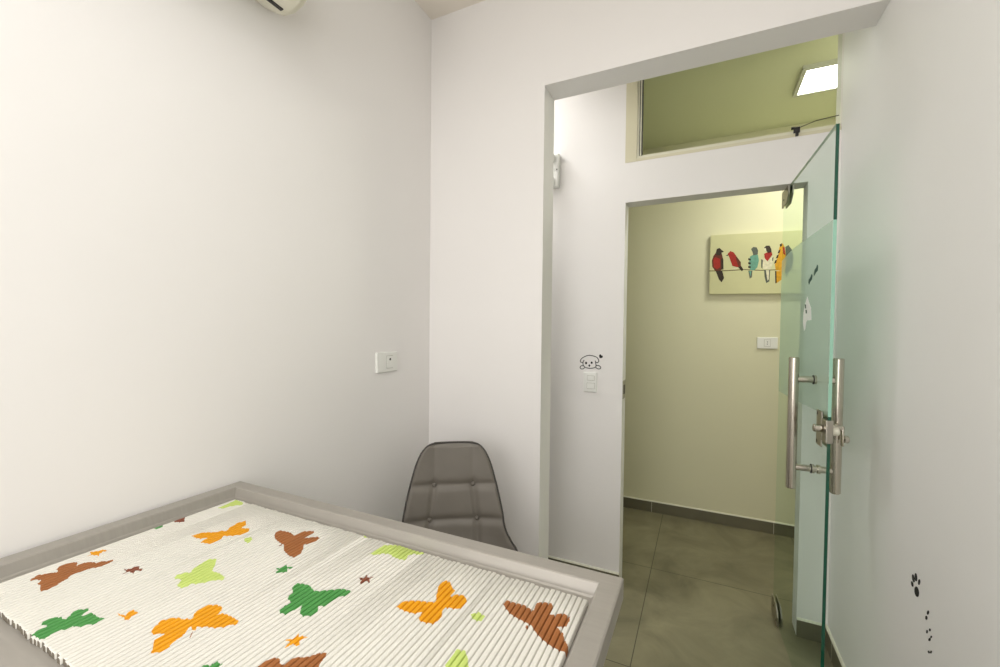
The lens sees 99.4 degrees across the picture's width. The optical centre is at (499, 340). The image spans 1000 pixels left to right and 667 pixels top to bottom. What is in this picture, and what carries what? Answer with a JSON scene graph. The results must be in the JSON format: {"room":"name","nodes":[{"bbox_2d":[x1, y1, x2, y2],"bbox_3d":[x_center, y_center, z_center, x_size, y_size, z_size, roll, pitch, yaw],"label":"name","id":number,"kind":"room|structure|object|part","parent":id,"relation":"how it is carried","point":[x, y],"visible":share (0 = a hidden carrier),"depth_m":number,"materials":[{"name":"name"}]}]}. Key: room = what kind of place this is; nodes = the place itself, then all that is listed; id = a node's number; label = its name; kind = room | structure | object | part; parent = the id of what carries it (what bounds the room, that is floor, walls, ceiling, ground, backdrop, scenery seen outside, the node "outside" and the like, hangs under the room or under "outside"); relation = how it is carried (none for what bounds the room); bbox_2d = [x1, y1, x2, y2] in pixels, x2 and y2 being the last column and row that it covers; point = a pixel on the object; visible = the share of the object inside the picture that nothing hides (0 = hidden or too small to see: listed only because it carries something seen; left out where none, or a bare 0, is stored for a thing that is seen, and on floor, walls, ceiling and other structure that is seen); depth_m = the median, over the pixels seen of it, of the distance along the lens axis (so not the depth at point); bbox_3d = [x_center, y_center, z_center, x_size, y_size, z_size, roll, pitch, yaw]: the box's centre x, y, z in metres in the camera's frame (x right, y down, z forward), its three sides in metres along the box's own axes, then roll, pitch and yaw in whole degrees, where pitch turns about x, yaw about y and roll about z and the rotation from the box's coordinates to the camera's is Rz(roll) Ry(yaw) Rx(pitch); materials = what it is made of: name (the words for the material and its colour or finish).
{"room":"veterinary clinic","nodes":[
{"label":"veterinary clinic","id":0,"kind":"room"},
{"bbox_2d":[0,0,431,557],"bbox_3d":[-1.114,-0.114,0.738,0.100,2.985,3.279,1,1,25],"label":"wall","id":1,"kind":"structure","parent":0,"point":[215,214],"depth_m":1.20,"materials":[{"name":"white paint"}]},
{"bbox_2d":[255,0,306,15],"bbox_3d":[-0.828,-1.153,0.937,0.205,0.301,0.858,1,1,25],"label":"air conditioner","id":2,"kind":"object","parent":1,"relation":"attached to","point":[282,7],"visible":1,"depth_m":1.30,"materials":[{"name":"beige plastic"}]},
{"bbox_2d":[267,0,282,10],"bbox_3d":[-0.829,-1.009,0.966,0.012,0.008,0.745,1,1,25],"label":"outlet","id":3,"kind":"object","parent":2,"relation":"attached to","point":[275,4],"depth_m":1.28,"materials":[{"name":"plastic"}]},
{"bbox_2d":[375,351,396,372],"bbox_3d":[-0.505,0.097,1.897,0.013,0.088,0.134,1,1,25],"label":"wall outlet","id":4,"kind":"object","parent":1,"relation":"attached to","point":[385,361],"visible":1,"depth_m":1.89,"materials":[{"name":"white plastic"}]},
{"bbox_2d":[415,0,484,19],"bbox_3d":[-0.233,-1.627,0.291,2.015,0.080,3.279,1,1,25],"label":"ceiling","id":5,"kind":"structure","parent":0,"point":[434,9],"depth_m":2.07,"materials":[{"name":"white paint"}]},
{"bbox_2d":[429,0,889,558],"bbox_3d":[0.022,-0.133,2.090,2.841,2.985,0.139,1,1,25],"label":"wall","id":6,"kind":"structure","parent":0,"point":[499,68],"depth_m":1.99,"materials":[{"name":"white paint"}]},
{"bbox_2d":[548,33,844,632],"bbox_3d":[0.787,-0.130,2.291,4.050,2.985,0.100,1,1,25],"label":"wall","id":7,"kind":"structure","parent":0,"point":[595,194],"depth_m":2.33,"materials":[{"name":"white paint"}]},
{"bbox_2d":[553,153,559,188],"bbox_3d":[0.272,-0.967,2.432,0.135,0.190,0.062,1,1,25],"label":"emergency light","id":8,"kind":"object","parent":7,"relation":"attached to","point":[556,172],"visible":0.41,"depth_m":2.41,"materials":[{"name":"white plastic"}]},
{"bbox_2d":[548,555,618,576],"bbox_3d":[-0.215,1.299,2.733,1.916,0.086,0.010,1,1,25],"label":"baseboard","id":9,"kind":"structure","parent":7,"relation":"attached to","point":[553,558],"depth_m":2.40,"materials":[{"name":"tile"}]},
{"bbox_2d":[583,372,596,391],"bbox_3d":[0.504,0.234,2.370,0.074,0.108,0.012,1,1,25],"label":"light switch","id":10,"kind":"object","parent":7,"relation":"attached to","point":[590,379],"visible":1,"depth_m":2.37,"materials":[{"name":"white plastic"}]},
{"bbox_2d":[580,355,600,368],"bbox_3d":[0.506,0.124,2.374,0.120,0.083,0.001,1,1,25],"label":"sticker","id":11,"kind":"object","parent":7,"relation":"attached to","point":[586,355],"visible":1,"depth_m":2.38,"materials":[{"name":"black plastic"}]},
{"bbox_2d":[622,379,625,398],"bbox_3d":[0.685,0.270,2.343,0.004,0.100,0.084,1,1,25],"label":"strike plate","id":12,"kind":"object","parent":7,"relation":"attached to","point":[624,381],"visible":1,"depth_m":2.32,"materials":[{"name":"silver metal"}]},
{"bbox_2d":[625,80,840,162],"bbox_3d":[1.102,-1.199,2.088,0.928,0.517,0.062,1,1,25],"label":"window","id":13,"kind":"structure","parent":7,"relation":"in","point":[634,91],"depth_m":2.24,"materials":[{"name":"beige paint"}]},
{"bbox_2d":[796,617,821,642],"bbox_3d":[1.428,1.335,1.952,0.106,0.086,0.010,1,1,25],"label":"baseboard","id":14,"kind":"structure","parent":7,"relation":"attached to","point":[806,629],"depth_m":1.95,"materials":[{"name":"tile"}]},
{"bbox_2d":[771,123,849,666],"bbox_3d":[1.252,0.325,1.760,0.177,2.102,0.762,1,1,25],"label":"door","id":15,"kind":"structure","parent":7,"relation":"in","point":[807,289],"depth_m":1.55,"materials":[{"name":"clear glass"}]},
{"bbox_3d":[1.244,0.325,1.764,0.010,2.086,0.750,1,1,23],"label":"glass panel","id":16,"kind":"part","parent":15,"relation":"part of","materials":[{"name":"teal"}]},
{"bbox_3d":[1.091,0.301,1.458,0.026,0.027,0.028,1,1,25],"label":"lock knob","id":17,"kind":"part","parent":15,"relation":"part of","materials":[{"name":"silver metal"}]},
{"bbox_3d":[1.125,0.306,1.481,0.024,0.122,0.058,1,1,23],"label":"lock plate","id":18,"kind":"part","parent":15,"relation":"part of","materials":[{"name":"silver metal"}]},
{"bbox_2d":[603,507,833,666],"bbox_3d":[0.198,1.424,1.121,4.050,0.080,5.048,1,1,25],"label":"floor","id":19,"kind":"structure","parent":0,"point":[696,593],"depth_m":2.25,"materials":[{"name":"tile"}]},
{"bbox_2d":[0,481,623,666],"bbox_3d":[-0.504,0.919,0.602,1.140,0.939,1.024,1,1,25],"label":"examination table","id":20,"kind":"object","parent":19,"relation":"on","point":[603,592],"visible":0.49,"depth_m":0.90,"materials":[{"name":"metal"}]},
{"bbox_2d":[0,500,587,666],"bbox_3d":[-0.396,0.467,0.768,1.005,0.009,0.484,1,1,25],"label":"mat","id":21,"kind":"object","parent":20,"relation":"on","point":[234,583],"visible":1,"depth_m":0.74,"materials":[{"name":"white"}]},
{"bbox_2d":[402,441,517,550],"bbox_3d":[-0.164,0.902,1.530,0.524,0.942,0.591,0,1,-8],"label":"padded chair","id":22,"kind":"object","parent":19,"relation":"on","point":[453,489],"visible":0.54,"depth_m":1.74,"materials":[{"name":"grey leather"}]},
{"bbox_2d":[623,118,835,524],"bbox_3d":[1.276,-0.070,3.321,4.050,2.828,0.100,1,1,25],"label":"wall","id":23,"kind":"structure","parent":0,"point":[706,409],"depth_m":3.16,"materials":[{"name":"beige paint"}]},
{"bbox_2d":[623,496,794,537],"bbox_3d":[1.237,1.301,3.303,4.050,0.086,0.010,1,1,25],"label":"baseboard","id":24,"kind":"structure","parent":23,"relation":"attached to","point":[783,529],"depth_m":3.14,"materials":[{"name":"tile"}]},
{"bbox_2d":[709,230,802,293],"bbox_3d":[1.880,-0.537,2.952,0.761,0.440,0.031,1,1,25],"label":"wall picture","id":25,"kind":"object","parent":23,"relation":"attached to","point":[746,263],"visible":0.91,"depth_m":2.99,"materials":[{"name":"fabric"}]},
{"bbox_2d":[757,337,777,348],"bbox_3d":[1.874,0.019,2.975,0.122,0.080,0.013,1,1,25],"label":"wall outlet","id":26,"kind":"object","parent":23,"relation":"attached to","point":[762,342],"visible":1,"depth_m":2.97,"materials":[{"name":"white plastic"}]},
{"bbox_2d":[643,35,837,149],"bbox_3d":[1.068,-1.515,2.818,4.050,0.080,1.138,1,1,25],"label":"ceiling","id":27,"kind":"structure","parent":0,"point":[750,93],"depth_m":2.58,"materials":[{"name":"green paint"}]},
{"bbox_2d":[792,58,837,97],"bbox_3d":[1.854,-1.443,2.298,0.402,0.022,0.300,1,1,25],"label":"recessed light","id":28,"kind":"object","parent":27,"relation":"in","point":[819,77],"visible":0.49,"depth_m":2.34,"materials":[{"name":"grey plastic"}]},
{"bbox_2d":[798,65,836,94],"bbox_3d":[1.854,-1.444,2.298,0.362,0.016,0.260,1,1,25],"label":"diffuser","id":29,"kind":"object","parent":28,"relation":"attached to","point":[819,79],"depth_m":2.35,"materials":[{"name":"white plastic"}]},
{"bbox_2d":[827,0,999,666],"bbox_3d":[0.730,-0.081,0.155,0.100,2.985,3.809,1,1,25],"label":"wall","id":30,"kind":"structure","parent":0,"point":[918,311],"depth_m":1.17,"materials":[{"name":"paint"}]},
{"bbox_2d":[825,624,844,666],"bbox_3d":[0.686,1.366,0.257,0.010,0.086,3.709,1,1,25],"label":"baseboard","id":31,"kind":"structure","parent":30,"relation":"attached to","point":[830,644],"depth_m":1.82,"materials":[{"name":"tile"}]},
{"bbox_2d":[911,573,919,596],"bbox_3d":[1.135,0.666,1.160,0.001,0.060,0.052,1,1,25],"label":"sticker","id":32,"kind":"object","parent":30,"relation":"attached to","point":[916,590],"visible":1,"depth_m":1.16,"materials":[{"name":"black plastic"}]}
]}

